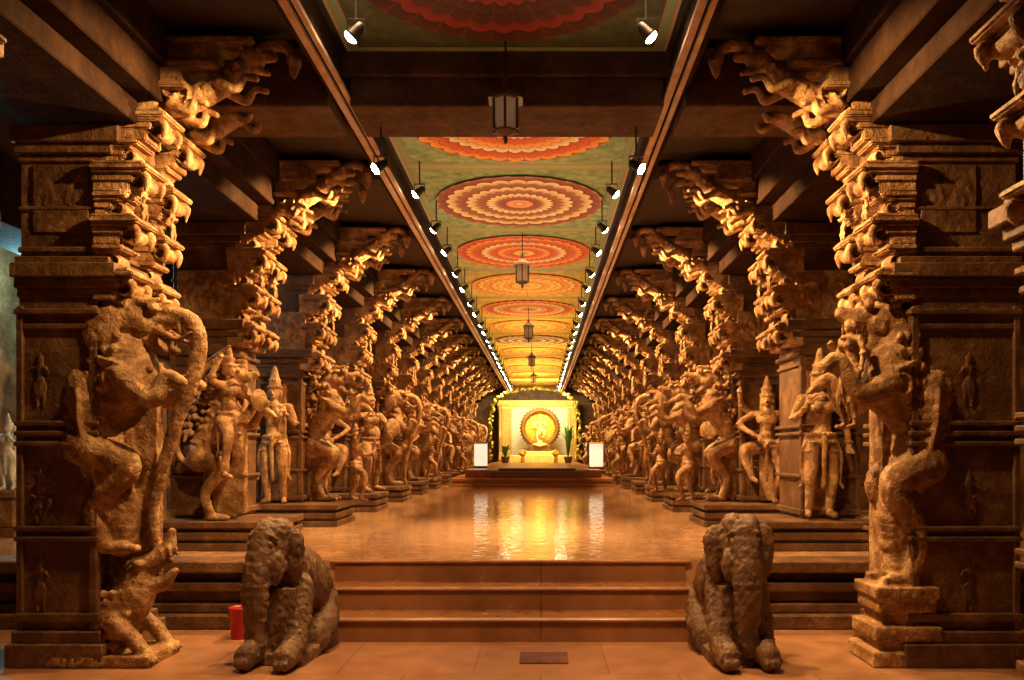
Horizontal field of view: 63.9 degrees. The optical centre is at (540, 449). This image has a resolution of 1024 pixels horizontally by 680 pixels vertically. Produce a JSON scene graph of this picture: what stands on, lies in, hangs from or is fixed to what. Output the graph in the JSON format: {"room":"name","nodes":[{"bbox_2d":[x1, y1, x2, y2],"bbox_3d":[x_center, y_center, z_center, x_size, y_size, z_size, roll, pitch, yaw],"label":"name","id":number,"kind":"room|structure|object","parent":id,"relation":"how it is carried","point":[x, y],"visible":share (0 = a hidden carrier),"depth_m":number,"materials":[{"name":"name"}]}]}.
{"room":"house of worship","nodes":[
{"label":"house of worship","id":0,"kind":"room"},
{"bbox_2d":[0,248,169,503],"bbox_3d":[-6.625,-0.812,17.500,0.350,4.575,41.000,0,0,0],"label":"wall","id":1,"kind":"structure","parent":0,"point":[9,300],"depth_m":10.16,"materials":[{"name":"stone"}]},
{"bbox_2d":[0,556,244,629],"bbox_3d":[-4.325,1.195,6.910,4.350,0.560,0.380,0,0,0],"label":"steps","id":2,"kind":"structure","parent":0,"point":[199,597],"depth_m":6.79,"materials":[{"name":"stone"}]},
{"bbox_2d":[0,0,1022,386],"bbox_3d":[-0.250,-3.000,17.500,12.700,0.200,41.000,0,0,0],"label":"ceiling","id":3,"kind":"structure","parent":0,"point":[261,20],"depth_m":7.99,"materials":[{"name":"paint"}]},
{"bbox_2d":[345,0,364,43],"bbox_3d":[-1.157,-2.719,5.101,0.125,0.372,0.091,0,0,0],"label":"floodlight","id":4,"kind":"object","parent":3,"relation":"hanging from","point":[354,32],"visible":1,"depth_m":5.08,"materials":[{"name":"black paint"}]},
{"bbox_2d":[412,161,424,197],"bbox_3d":[-1.208,-2.671,8.098,0.130,0.368,0.091,0,0,0],"label":"floodlight","id":5,"kind":"object","parent":3,"relation":"hanging from","point":[418,192],"visible":1,"depth_m":8.08,"materials":[{"name":"black paint"}]},
{"bbox_2d":[430,201,440,232],"bbox_3d":[-1.205,-2.671,9.411,0.129,0.368,0.090,0,0,16],"label":"floodlight","id":6,"kind":"object","parent":3,"relation":"hanging from","point":[435,227],"visible":1,"depth_m":9.38,"materials":[{"name":"black paint"}]},
{"bbox_2d":[442,227,451,255],"bbox_3d":[-1.208,-2.671,10.498,0.130,0.368,0.091,0,0,0],"label":"floodlight","id":7,"kind":"object","parent":3,"relation":"hanging from","point":[447,250],"visible":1,"depth_m":10.48,"materials":[{"name":"black paint"}]},
{"bbox_2d":[453,252,461,276],"bbox_3d":[-1.205,-2.671,11.810,0.129,0.368,0.090,0,0,16],"label":"floodlight","id":8,"kind":"object","parent":3,"relation":"hanging from","point":[456,273],"visible":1,"depth_m":11.79,"materials":[{"name":"black paint"}]},
{"bbox_2d":[460,268,467,291],"bbox_3d":[-1.208,-2.671,12.898,0.130,0.368,0.091,0,0,0],"label":"floodlight","id":9,"kind":"object","parent":3,"relation":"hanging from","point":[462,288],"visible":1,"depth_m":12.88,"materials":[{"name":"black paint"}]},
{"bbox_2d":[468,285,474,306],"bbox_3d":[-1.205,-2.671,14.210,0.129,0.368,0.090,0,0,16],"label":"floodlight","id":10,"kind":"object","parent":3,"relation":"hanging from","point":[470,303],"visible":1,"depth_m":14.19,"materials":[{"name":"black paint"}]},
{"bbox_2d":[473,297,479,316],"bbox_3d":[-1.208,-2.671,15.298,0.130,0.368,0.091,0,0,0],"label":"floodlight","id":11,"kind":"object","parent":3,"relation":"hanging from","point":[477,312],"visible":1,"depth_m":15.29,"materials":[{"name":"black paint"}]},
{"bbox_2d":[478,309,484,326],"bbox_3d":[-1.205,-2.671,16.610,0.129,0.368,0.090,0,0,16],"label":"floodlight","id":12,"kind":"object","parent":3,"relation":"hanging from","point":[480,324],"visible":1,"depth_m":16.59,"materials":[{"name":"black paint"}]},
{"bbox_2d":[482,318,487,334],"bbox_3d":[-1.208,-2.671,17.698,0.130,0.368,0.091,0,0,0],"label":"floodlight","id":13,"kind":"object","parent":3,"relation":"hanging from","point":[484,332],"visible":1,"depth_m":17.69,"materials":[{"name":"black paint"}]},
{"bbox_2d":[486,327,491,342],"bbox_3d":[-1.205,-2.671,19.011,0.129,0.368,0.090,0,0,16],"label":"floodlight","id":14,"kind":"object","parent":3,"relation":"hanging from","point":[488,340],"visible":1,"depth_m":18.99,"materials":[{"name":"black paint"}]},
{"bbox_2d":[368,0,635,40],"bbox_3d":[-0.250,-2.888,4.800,1.940,0.020,1.940,0,0,0],"label":"ceiling medallion","id":15,"kind":"object","parent":3,"relation":"attached to","point":[491,20],"visible":1,"depth_m":5.42,"materials":[{"name":"red paint"}]},
{"bbox_2d":[488,41,522,143],"bbox_3d":[-0.250,-2.533,5.800,0.242,0.735,0.280,0,0,0],"label":"hanging lantern","id":16,"kind":"object","parent":3,"relation":"hanging from","point":[506,101],"visible":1,"depth_m":5.74,"materials":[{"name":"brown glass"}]},
{"bbox_2d":[194,52,817,136],"bbox_3d":[-0.250,-2.708,6.300,4.600,0.385,0.680,0,0,0],"label":"ceiling beam","id":17,"kind":"structure","parent":3,"relation":"attached to","point":[407,94],"depth_m":6.00,"materials":[{"name":"stone"}]},
{"bbox_2d":[371,126,388,173],"bbox_3d":[-1.238,-2.302,6.291,0.129,0.367,0.099,0,0,0],"label":"floodlight","id":18,"kind":"object","parent":17,"relation":"hanging from","point":[378,167],"visible":1,"depth_m":6.29,"materials":[{"name":"black paint"}]},
{"bbox_2d":[628,126,645,173],"bbox_3d":[0.738,-2.302,6.291,0.129,0.367,0.099,0,0,0],"label":"floodlight","id":19,"kind":"object","parent":17,"relation":"hanging from","point":[638,167],"visible":1,"depth_m":6.29,"materials":[{"name":"black paint"}]},
{"bbox_2d":[416,137,611,160],"bbox_3d":[-0.250,-2.888,7.200,1.940,0.020,1.940,0,0,0],"label":"ceiling medallion","id":20,"kind":"object","parent":3,"relation":"attached to","point":[488,148],"visible":0.36,"depth_m":7.78,"materials":[{"name":"paint"}]},
{"bbox_2d":[436,176,601,226],"bbox_3d":[-0.250,-2.888,9.600,1.940,0.020,1.940,0,0,0],"label":"ceiling medallion","id":21,"kind":"object","parent":3,"relation":"attached to","point":[513,201],"visible":0.97,"depth_m":9.46,"materials":[{"name":"paint"}]},
{"bbox_2d":[513,234,530,288],"bbox_3d":[-0.250,-2.533,11.000,0.242,0.735,0.280,0,0,0],"label":"hanging lantern","id":22,"kind":"object","parent":3,"relation":"hanging from","point":[522,266],"visible":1,"depth_m":10.94,"materials":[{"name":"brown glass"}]},
{"bbox_2d":[457,235,589,267],"bbox_3d":[-0.250,-2.888,12.000,1.940,0.020,1.940,0,0,0],"label":"ceiling medallion","id":23,"kind":"object","parent":3,"relation":"attached to","point":[499,251],"visible":0.95,"depth_m":11.89,"materials":[{"name":"paint"}]},
{"bbox_2d":[471,273,581,295],"bbox_3d":[-0.250,-2.888,14.400,1.940,0.020,1.940,0,0,0],"label":"ceiling medallion","id":24,"kind":"object","parent":3,"relation":"attached to","point":[505,284],"visible":0.94,"depth_m":14.35,"materials":[{"name":"paint"}]},
{"bbox_2d":[481,300,575,316],"bbox_3d":[-0.250,-2.888,16.800,1.940,0.020,1.940,0,0,0],"label":"ceiling medallion","id":25,"kind":"object","parent":3,"relation":"attached to","point":[517,308],"visible":0.98,"depth_m":16.68,"materials":[{"name":"paint"}]},
{"bbox_2d":[523,307,534,341],"bbox_3d":[-0.250,-2.533,16.500,0.242,0.735,0.280,0,0,0],"label":"hanging lantern","id":26,"kind":"object","parent":3,"relation":"hanging from","point":[528,327],"visible":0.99,"depth_m":16.44,"materials":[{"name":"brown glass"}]},
{"bbox_2d":[489,320,571,332],"bbox_3d":[-0.250,-2.888,19.200,1.940,0.020,1.940,0,0,0],"label":"ceiling medallion","id":27,"kind":"object","parent":3,"relation":"attached to","point":[541,326],"visible":0.92,"depth_m":19.11,"materials":[{"name":"paint"}]},
{"bbox_2d":[495,335,567,344],"bbox_3d":[-0.250,-2.888,21.600,1.940,0.020,1.940,0,0,0],"label":"ceiling medallion","id":28,"kind":"object","parent":3,"relation":"attached to","point":[517,339],"visible":0.96,"depth_m":21.55,"materials":[{"name":"paint"}]},
{"bbox_2d":[527,343,535,368],"bbox_3d":[-0.250,-2.533,22.000,0.242,0.735,0.280,0,0,0],"label":"hanging lantern","id":29,"kind":"object","parent":3,"relation":"hanging from","point":[531,358],"visible":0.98,"depth_m":21.94,"materials":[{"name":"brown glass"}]},
{"bbox_2d":[499,347,565,354],"bbox_3d":[-0.250,-2.888,24.000,1.940,0.020,1.940,0,0,0],"label":"ceiling medallion","id":30,"kind":"object","parent":3,"relation":"attached to","point":[518,350],"visible":0.95,"depth_m":23.96,"materials":[{"name":"paint"}]},
{"bbox_2d":[503,357,562,363],"bbox_3d":[-0.250,-2.888,26.400,1.940,0.020,1.940,0,0,0],"label":"ceiling medallion","id":31,"kind":"object","parent":3,"relation":"attached to","point":[523,360],"visible":0.92,"depth_m":26.37,"materials":[{"name":"paint"}]},
{"bbox_2d":[530,367,536,384],"bbox_3d":[-0.250,-2.533,27.500,0.242,0.735,0.280,0,0,0],"label":"hanging lantern","id":32,"kind":"object","parent":3,"relation":"hanging from","point":[533,376],"visible":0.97,"depth_m":27.44,"materials":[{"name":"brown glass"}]},
{"bbox_2d":[507,365,560,370],"bbox_3d":[-0.250,-2.888,28.800,1.940,0.020,1.940,0,0,0],"label":"ceiling medallion","id":33,"kind":"object","parent":3,"relation":"attached to","point":[516,367],"visible":0.93,"depth_m":28.60,"materials":[{"name":"paint"}]},
{"bbox_2d":[509,371,558,376],"bbox_3d":[-0.250,-2.888,31.200,1.940,0.020,1.940,0,0,0],"label":"ceiling medallion","id":34,"kind":"object","parent":3,"relation":"attached to","point":[527,374],"visible":0.96,"depth_m":30.85,"materials":[{"name":"paint"}]},
{"bbox_2d":[511,377,557,381],"bbox_3d":[-0.250,-2.888,33.600,1.940,0.020,1.940,0,0,0],"label":"ceiling medallion","id":35,"kind":"object","parent":3,"relation":"attached to","point":[525,379],"visible":0.9,"depth_m":33.47,"materials":[{"name":"paint"}]},
{"bbox_2d":[513,382,556,385],"bbox_3d":[-0.250,-2.888,36.000,1.940,0.020,1.940,0,0,0],"label":"ceiling medallion","id":36,"kind":"object","parent":3,"relation":"attached to","point":[523,383],"visible":0.92,"depth_m":36.03,"materials":[{"name":"paint"}]},
{"bbox_2d":[569,327,573,342],"bbox_3d":[0.705,-2.671,19.011,0.129,0.368,0.090,0,0,-16],"label":"floodlight","id":37,"kind":"object","parent":3,"relation":"hanging from","point":[570,338],"visible":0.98,"depth_m":18.99,"materials":[{"name":"black paint"}]},
{"bbox_2d":[571,318,576,334],"bbox_3d":[0.708,-2.671,17.698,0.130,0.368,0.091,0,0,0],"label":"floodlight","id":38,"kind":"object","parent":3,"relation":"hanging from","point":[574,332],"visible":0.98,"depth_m":17.68,"materials":[{"name":"black paint"}]},
{"bbox_2d":[573,314,578,326],"bbox_3d":[0.705,-2.671,16.610,0.129,0.368,0.090,0,0,-16],"label":"floodlight","id":39,"kind":"object","parent":3,"relation":"hanging from","point":[576,324],"visible":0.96,"depth_m":16.58,"materials":[{"name":"black paint"}]},
{"bbox_2d":[575,297,581,316],"bbox_3d":[0.708,-2.671,15.298,0.130,0.368,0.091,0,0,0],"label":"floodlight","id":40,"kind":"object","parent":3,"relation":"hanging from","point":[577,312],"visible":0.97,"depth_m":15.29,"materials":[{"name":"black paint"}]},
{"bbox_2d":[578,285,584,306],"bbox_3d":[0.705,-2.671,14.210,0.129,0.368,0.090,0,0,-16],"label":"floodlight","id":41,"kind":"object","parent":3,"relation":"hanging from","point":[582,303],"visible":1,"depth_m":14.19,"materials":[{"name":"black paint"}]},
{"bbox_2d":[582,268,589,291],"bbox_3d":[0.708,-2.671,12.898,0.130,0.368,0.091,0,0,0],"label":"floodlight","id":42,"kind":"object","parent":3,"relation":"hanging from","point":[586,288],"visible":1,"depth_m":12.88,"materials":[{"name":"black paint"}]},
{"bbox_2d":[586,252,593,276],"bbox_3d":[0.705,-2.671,11.810,0.129,0.368,0.090,0,0,-16],"label":"floodlight","id":43,"kind":"object","parent":3,"relation":"hanging from","point":[590,273],"visible":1,"depth_m":11.79,"materials":[{"name":"black paint"}]},
{"bbox_2d":[591,227,600,255],"bbox_3d":[0.708,-2.671,10.498,0.130,0.368,0.091,0,0,0],"label":"floodlight","id":44,"kind":"object","parent":3,"relation":"hanging from","point":[595,250],"visible":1,"depth_m":10.48,"materials":[{"name":"black paint"}]},
{"bbox_2d":[597,201,607,232],"bbox_3d":[0.705,-2.671,9.411,0.129,0.368,0.090,0,0,-16],"label":"floodlight","id":45,"kind":"object","parent":3,"relation":"hanging from","point":[602,227],"visible":1,"depth_m":9.39,"materials":[{"name":"black paint"}]},
{"bbox_2d":[606,161,618,197],"bbox_3d":[0.708,-2.671,8.098,0.130,0.368,0.091,0,0,0],"label":"floodlight","id":46,"kind":"object","parent":3,"relation":"hanging from","point":[614,193],"visible":1,"depth_m":8.09,"materials":[{"name":"black paint"}]},
{"bbox_2d":[636,0,656,43],"bbox_3d":[0.656,-2.719,5.101,0.125,0.372,0.091,0,0,0],"label":"floodlight","id":47,"kind":"object","parent":3,"relation":"hanging from","point":[648,34],"visible":1,"depth_m":5.08,"materials":[{"name":"black paint"}]},
{"bbox_2d":[0,630,1023,679],"bbox_3d":[-0.250,1.575,2.000,12.700,0.200,10.000,0,0,0],"label":"floor","id":48,"kind":"structure","parent":0,"point":[204,654],"depth_m":5.59,"materials":[{"name":"brown stone"}]},
{"bbox_2d":[0,34,6,57],"bbox_3d":[-2.370,-0.713,3.941,2.509,4.375,0.958,0,0,0],"label":"carved pillar","id":49,"kind":"structure","parent":48,"relation":"on","point":[3,40],"depth_m":3.86,"materials":[{"name":"stone"}]},
{"bbox_2d":[4,36,309,668],"bbox_3d":[-2.598,-0.709,5.999,2.055,4.381,0.943,0,0,0],"label":"carved pillar","id":50,"kind":"structure","parent":48,"relation":"on","point":[93,390],"depth_m":5.62,"materials":[{"name":"stone"}]},
{"bbox_2d":[226,605,244,639],"bbox_3d":[-2.360,1.350,6.420,0.164,0.250,0.164,0,0,0],"label":"bucket","id":51,"kind":"object","parent":48,"relation":"on","point":[236,612],"visible":0.63,"depth_m":6.36,"materials":[{"name":"red plastic"}]},
{"bbox_2d":[233,517,339,672],"bbox_3d":[-1.806,0.976,5.851,0.541,1.028,0.966,0,0,11],"label":"statue","id":52,"kind":"object","parent":48,"relation":"on","point":[290,602],"visible":1,"depth_m":5.61,"materials":[{"name":"stone"}]},
{"bbox_2d":[330,559,691,641],"bbox_3d":[-0.260,1.206,6.650,3.070,0.539,0.740,0,0,0],"label":"stairs","id":53,"kind":"structure","parent":48,"relation":"on","point":[382,600],"depth_m":6.65,"materials":[{"name":"stone"}]},
{"bbox_2d":[519,652,568,663],"bbox_3d":[0.020,1.466,5.800,0.340,0.019,0.300,0,0,0],"label":"drain cover","id":54,"kind":"object","parent":48,"relation":"on","point":[525,657],"visible":1,"depth_m":5.75,"materials":[{"name":"metal"}]},
{"bbox_2d":[685,513,780,672],"bbox_3d":[1.350,0.962,5.850,0.555,1.056,0.966,0,0,0],"label":"statue","id":55,"kind":"object","parent":48,"relation":"on","point":[729,619],"visible":1,"depth_m":5.59,"materials":[{"name":"stone"}]},
{"bbox_2d":[699,36,1023,667],"bbox_3d":[2.192,-0.709,6.000,2.245,4.383,0.940,0,0,0],"label":"carved pillar","id":56,"kind":"structure","parent":48,"relation":"on","point":[933,296],"depth_m":5.62,"materials":[{"name":"stone"}]},
{"bbox_2d":[969,0,1023,673],"bbox_3d":[1.965,-0.713,3.941,2.699,4.375,0.958,0,0,0],"label":"carved pillar","id":57,"kind":"structure","parent":48,"relation":"on","point":[1001,38],"depth_m":3.78,"materials":[{"name":"stone"}]},
{"bbox_2d":[0,482,1023,584],"bbox_3d":[-0.250,1.308,22.500,12.700,0.735,31.000,0,0,0],"label":"floor","id":58,"kind":"structure","parent":0,"point":[445,522],"depth_m":9.58,"materials":[{"name":"brown stone"}]},
{"bbox_2d":[0,413,15,536],"bbox_3d":[-5.850,0.268,9.000,0.400,1.345,0.400,0,0,0],"label":"statue","id":59,"kind":"object","parent":58,"relation":"on","point":[8,453],"visible":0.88,"depth_m":8.94,"materials":[{"name":"stone"}]},
{"bbox_2d":[163,337,170,509],"bbox_3d":[-5.600,-0.375,13.200,1.000,3.700,0.800,0,0,0],"label":"pillar","id":60,"kind":"structure","parent":58,"relation":"on","point":[168,342],"depth_m":12.90,"materials":[{"name":"stone"}]},
{"bbox_2d":[163,160,378,550],"bbox_3d":[-2.612,-0.980,8.134,2.085,3.840,1.471,0,0,0],"label":"carved pillar","id":61,"kind":"structure","parent":58,"relation":"on","point":[225,274],"depth_m":7.99,"materials":[{"name":"stone"}]},
{"bbox_2d":[256,226,413,526],"bbox_3d":[-2.612,-0.980,10.645,2.085,3.840,1.250,0,0,0],"label":"carved pillar","id":62,"kind":"structure","parent":58,"relation":"on","point":[295,457],"depth_m":10.42,"materials":[{"name":"stone"}]},
{"bbox_2d":[317,267,436,511],"bbox_3d":[-2.632,-0.980,13.011,2.123,3.840,1.317,0,0,0],"label":"carved pillar","id":63,"kind":"structure","parent":58,"relation":"on","point":[353,330],"depth_m":12.82,"materials":[{"name":"stone"}]},
{"bbox_2d":[357,296,452,501],"bbox_3d":[-2.612,-0.980,15.331,2.085,3.840,1.478,0,0,0],"label":"carved pillar","id":64,"kind":"structure","parent":58,"relation":"on","point":[384,350],"depth_m":15.37,"materials":[{"name":"stone"}]},
{"bbox_2d":[384,316,463,494],"bbox_3d":[-2.612,-0.980,17.845,2.085,3.840,1.250,0,0,0],"label":"carved pillar","id":65,"kind":"structure","parent":58,"relation":"on","point":[429,333],"depth_m":17.73,"materials":[{"name":"stone"}]},
{"bbox_2d":[406,332,472,488],"bbox_3d":[-2.632,-0.980,20.211,2.123,3.840,1.317,0,0,0],"label":"carved pillar","id":66,"kind":"structure","parent":58,"relation":"on","point":[419,468],"depth_m":20.16,"materials":[{"name":"stone"}]},
{"bbox_2d":[422,345,479,484],"bbox_3d":[-2.612,-0.980,22.531,2.085,3.840,1.478,0,0,0],"label":"carved pillar","id":67,"kind":"structure","parent":58,"relation":"on","point":[437,383],"depth_m":22.48,"materials":[{"name":"stone"}]},
{"bbox_2d":[437,355,485,481],"bbox_3d":[-2.612,-0.980,25.045,2.085,3.840,1.250,0,0,0],"label":"carved pillar","id":68,"kind":"structure","parent":58,"relation":"on","point":[461,368],"depth_m":24.99,"materials":[{"name":"stone"}]},
{"bbox_2d":[444,363,490,474],"bbox_3d":[-2.632,-0.980,27.411,2.123,3.840,1.317,0,0,0],"label":"carved pillar","id":69,"kind":"structure","parent":58,"relation":"on","point":[466,378],"depth_m":27.28,"materials":[{"name":"stone"}]},
{"bbox_2d":[454,370,494,469],"bbox_3d":[-2.612,-0.980,29.731,2.085,3.840,1.478,0,0,0],"label":"carved pillar","id":70,"kind":"structure","parent":58,"relation":"on","point":[468,423],"depth_m":29.78,"materials":[{"name":"stone"}]},
{"bbox_2d":[462,376,497,467],"bbox_3d":[-2.612,-0.980,32.245,2.085,3.840,1.250,0,0,0],"label":"carved pillar","id":71,"kind":"structure","parent":58,"relation":"on","point":[486,384],"depth_m":32.09,"materials":[{"name":"stone"}]},
{"bbox_2d":[467,381,500,464],"bbox_3d":[-2.632,-0.980,34.611,2.123,3.840,1.317,0,0,0],"label":"carved pillar","id":72,"kind":"structure","parent":58,"relation":"on","point":[482,393],"depth_m":34.49,"materials":[{"name":"stone"}]},
{"bbox_2d":[451,461,612,486],"bbox_3d":[-0.225,0.733,29.450,4.150,0.415,16.900,0,0,0],"label":"dais","id":73,"kind":"object","parent":58,"relation":"on","point":[473,477],"visible":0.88,"depth_m":21.05,"materials":[{"name":"stone"}]},
{"bbox_2d":[473,443,487,467],"bbox_3d":[-1.760,0.155,24.000,0.400,0.740,0.400,0,0,0],"label":"box","id":74,"kind":"object","parent":73,"relation":"on","point":[480,449],"visible":0.99,"depth_m":23.82,"materials":[{"name":"white plastic"}]},
{"bbox_2d":[501,445,510,462],"bbox_3d":[-1.433,0.163,33.308,0.410,0.723,0.528,0,0,12],"label":"potted plant","id":75,"kind":"object","parent":73,"relation":"on","point":[505,459],"visible":1,"depth_m":33.19,"materials":[{"name":"green plant"}]},
{"bbox_2d":[519,450,526,462],"bbox_3d":[-0.749,0.257,33.704,0.340,0.535,0.371,0,0,0],"label":"flower vase","id":76,"kind":"object","parent":73,"relation":"on","point":[522,453],"visible":1,"depth_m":33.63,"materials":[{"name":"gold metal"}]},
{"bbox_2d":[488,386,581,459],"bbox_3d":[-0.235,-1.061,32.300,3.731,2.947,0.227,0,0,0],"label":"garland","id":77,"kind":"object","parent":73,"relation":"on","point":[569,397],"visible":1,"depth_m":32.26},
{"bbox_2d":[490,468,583,477],"bbox_3d":[-0.100,0.600,21.305,2.400,0.249,0.550,0,0,0],"label":"steps","id":78,"kind":"structure","parent":73,"relation":"on","point":[502,472],"depth_m":21.03,"materials":[{"name":"brown wood"}]},
{"bbox_2d":[497,400,577,461],"bbox_3d":[-0.150,-0.850,36.651,3.600,2.750,0.298,0,0,0],"label":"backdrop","id":79,"kind":"structure","parent":73,"relation":"on","point":[511,412],"depth_m":36.66,"materials":[{"name":"yellow fabric"}]},
{"bbox_2d":[510,451,570,462],"bbox_3d":[-0.025,0.285,34.640,2.550,0.480,0.920,0,0,0],"label":"altar table","id":80,"kind":"object","parent":73,"relation":"on","point":[531,456],"visible":0.78,"depth_m":34.20,"materials":[{"name":"yellow fabric"}]},
{"bbox_2d":[519,407,560,449],"bbox_3d":[-0.040,-0.922,34.705,1.803,1.854,0.590,0,0,0],"label":"statue","id":81,"kind":"object","parent":80,"relation":"on","point":[540,427],"visible":1,"depth_m":34.80,"materials":[{"name":"metal"}]},
{"bbox_2d":[551,450,558,462],"bbox_3d":[0.583,0.257,33.716,0.372,0.536,0.302,0,0,-42],"label":"flower vase","id":82,"kind":"object","parent":73,"relation":"on","point":[555,453],"visible":1,"depth_m":33.63,"materials":[{"name":"gold metal"}]},
{"bbox_2d":[563,426,574,462],"bbox_3d":[1.129,-0.249,33.315,0.496,1.549,0.436,0,0,43],"label":"potted plant","id":83,"kind":"object","parent":73,"relation":"on","point":[568,436],"visible":1,"depth_m":33.24,"materials":[{"name":"green plant"}]},
{"bbox_2d":[589,442,603,468],"bbox_3d":[1.550,0.155,23.000,0.400,0.740,0.400,0,0,0],"label":"box","id":84,"kind":"object","parent":73,"relation":"on","point":[595,448],"visible":1,"depth_m":22.82,"materials":[{"name":"white plastic"}]},
{"bbox_2d":[568,381,601,464],"bbox_3d":[2.112,-0.980,34.531,2.085,3.840,1.478,0,0,0],"label":"carved pillar","id":85,"kind":"structure","parent":58,"relation":"on","point":[587,393],"depth_m":34.54,"materials":[{"name":"stone"}]},
{"bbox_2d":[570,376,606,465],"bbox_3d":[2.132,-0.980,32.211,2.123,3.840,1.317,0,0,0],"label":"carved pillar","id":86,"kind":"structure","parent":58,"relation":"on","point":[590,388],"depth_m":32.05,"materials":[{"name":"stone"}]},
{"bbox_2d":[573,370,611,469],"bbox_3d":[2.112,-0.980,29.845,2.085,3.840,1.250,0,0,0],"label":"carved pillar","id":87,"kind":"structure","parent":58,"relation":"on","point":[594,383],"depth_m":29.71,"materials":[{"name":"stone"}]},
{"bbox_2d":[576,363,618,474],"bbox_3d":[2.112,-0.980,27.331,2.085,3.840,1.478,0,0,0],"label":"carved pillar","id":88,"kind":"structure","parent":58,"relation":"on","point":[600,378],"depth_m":27.29,"materials":[{"name":"stone"}]},
{"bbox_2d":[579,355,627,481],"bbox_3d":[2.132,-0.980,25.011,2.123,3.840,1.317,0,0,0],"label":"carved pillar","id":89,"kind":"structure","parent":58,"relation":"on","point":[602,367],"depth_m":24.97,"materials":[{"name":"stone"}]},
{"bbox_2d":[583,345,641,484],"bbox_3d":[2.112,-0.980,22.645,2.085,3.840,1.250,0,0,0],"label":"carved pillar","id":90,"kind":"structure","parent":58,"relation":"on","point":[612,362],"depth_m":22.48,"materials":[{"name":"stone"}]},
{"bbox_2d":[587,332,649,488],"bbox_3d":[2.112,-0.980,20.131,2.085,3.840,1.478,0,0,0],"label":"carved pillar","id":91,"kind":"structure","parent":58,"relation":"on","point":[619,348],"depth_m":20.19,"materials":[{"name":"stone"}]},
{"bbox_2d":[594,316,670,494],"bbox_3d":[2.132,-0.980,17.811,2.123,3.840,1.317,0,0,0],"label":"carved pillar","id":92,"kind":"structure","parent":58,"relation":"on","point":[629,333],"depth_m":17.68,"materials":[{"name":"stone"}]},
{"bbox_2d":[601,296,694,501],"bbox_3d":[2.112,-0.980,15.445,2.085,3.840,1.250,0,0,0],"label":"carved pillar","id":93,"kind":"structure","parent":58,"relation":"on","point":[642,313],"depth_m":15.37,"materials":[{"name":"stone"}]},
{"bbox_2d":[612,267,727,511],"bbox_3d":[2.112,-0.980,12.931,2.085,3.840,1.478,0,0,0],"label":"carved pillar","id":94,"kind":"structure","parent":58,"relation":"on","point":[657,283],"depth_m":12.89,"materials":[{"name":"stone"}]},
{"bbox_2d":[628,226,778,526],"bbox_3d":[2.132,-0.980,10.611,2.123,3.840,1.317,0,0,0],"label":"carved pillar","id":95,"kind":"structure","parent":58,"relation":"on","point":[747,445],"depth_m":10.42,"materials":[{"name":"stone"}]},
{"bbox_2d":[652,160,868,550],"bbox_3d":[2.112,-0.980,8.245,2.085,3.840,1.250,0,0,0],"label":"carved pillar","id":96,"kind":"structure","parent":58,"relation":"on","point":[819,475],"depth_m":8.00,"materials":[{"name":"stone"}]},
{"bbox_2d":[860,334,868,509],"bbox_3d":[5.100,-0.375,13.200,1.000,3.700,0.800,0,0,0],"label":"pillar","id":97,"kind":"structure","parent":58,"relation":"on","point":[864,418],"depth_m":12.96,"materials":[{"name":"stone"}]},
{"bbox_2d":[473,387,597,465],"bbox_3d":[-0.250,-0.812,38.100,13.100,4.575,0.200,0,0,0],"label":"wall","id":98,"kind":"structure","parent":0,"point":[585,408],"depth_m":38.00,"materials":[{"name":"stone"}]},
{"bbox_2d":[0,152,172,287],"bbox_3d":[-5.600,-2.562,17.450,0.700,0.675,40.900,0,0,0],"label":"trim","id":99,"kind":"structure","parent":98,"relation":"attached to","point":[10,169],"depth_m":8.19,"materials":[{"name":"stone"}]},
{"bbox_2d":[0,0,484,401],"bbox_3d":[-3.150,-2.562,17.450,1.200,0.675,40.900,0,0,0],"label":"ceiling beams","id":100,"kind":"structure","parent":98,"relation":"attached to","point":[63,61],"depth_m":5.34,"materials":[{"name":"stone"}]},
{"bbox_2d":[273,0,509,393],"bbox_3d":[-1.495,-2.748,17.450,0.190,0.305,40.900,0,0,0],"label":"trim","id":101,"kind":"structure","parent":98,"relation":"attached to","point":[310,7],"depth_m":7.65,"materials":[{"name":"wood"}]},
{"bbox_2d":[277,0,510,393],"bbox_3d":[-1.445,-2.570,17.250,0.110,0.030,40.500,0,0,0],"label":"track","id":102,"kind":"object","parent":101,"relation":"attached to","point":[286,6],"visible":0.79,"depth_m":6.48,"materials":[{"name":"metal"}]},
{"bbox_2d":[560,0,724,393],"bbox_3d":[0.995,-2.748,17.450,0.190,0.305,40.900,0,0,0],"label":"trim","id":103,"kind":"structure","parent":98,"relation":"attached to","point":[691,5],"depth_m":7.17,"materials":[{"name":"wood"}]},
{"bbox_2d":[561,0,717,393],"bbox_3d":[0.955,-2.570,17.250,0.110,0.030,40.500,0,0,0],"label":"cable conduit","id":104,"kind":"object","parent":103,"relation":"attached to","point":[701,4],"visible":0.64,"depth_m":6.52,"materials":[{"name":"metal"}]},
{"bbox_2d":[586,0,1022,401],"bbox_3d":[2.650,-2.562,17.450,1.200,0.675,40.900,0,0,0],"label":"ceiling beams","id":105,"kind":"structure","parent":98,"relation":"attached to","point":[915,62],"depth_m":5.30,"materials":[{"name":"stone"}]},
{"bbox_2d":[1016,157,1023,255],"bbox_3d":[5.100,-2.562,17.450,0.700,0.675,40.900,0,0,0],"label":"trim","id":106,"kind":"structure","parent":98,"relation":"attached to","point":[1019,165],"depth_m":8.14,"materials":[{"name":"stone"}]},
{"bbox_2d":[767,556,1023,629],"bbox_3d":[3.825,1.195,6.910,4.350,0.560,0.380,0,0,0],"label":"steps","id":107,"kind":"structure","parent":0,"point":[806,592],"depth_m":6.79,"materials":[{"name":"stone"}]},
{"bbox_2d":[1017,253,1023,523],"bbox_3d":[6.125,-0.812,17.500,0.350,4.575,41.000,0,0,0],"label":"wall","id":108,"kind":"structure","parent":0,"point":[1020,300],"depth_m":10.39,"materials":[{"name":"stone"}]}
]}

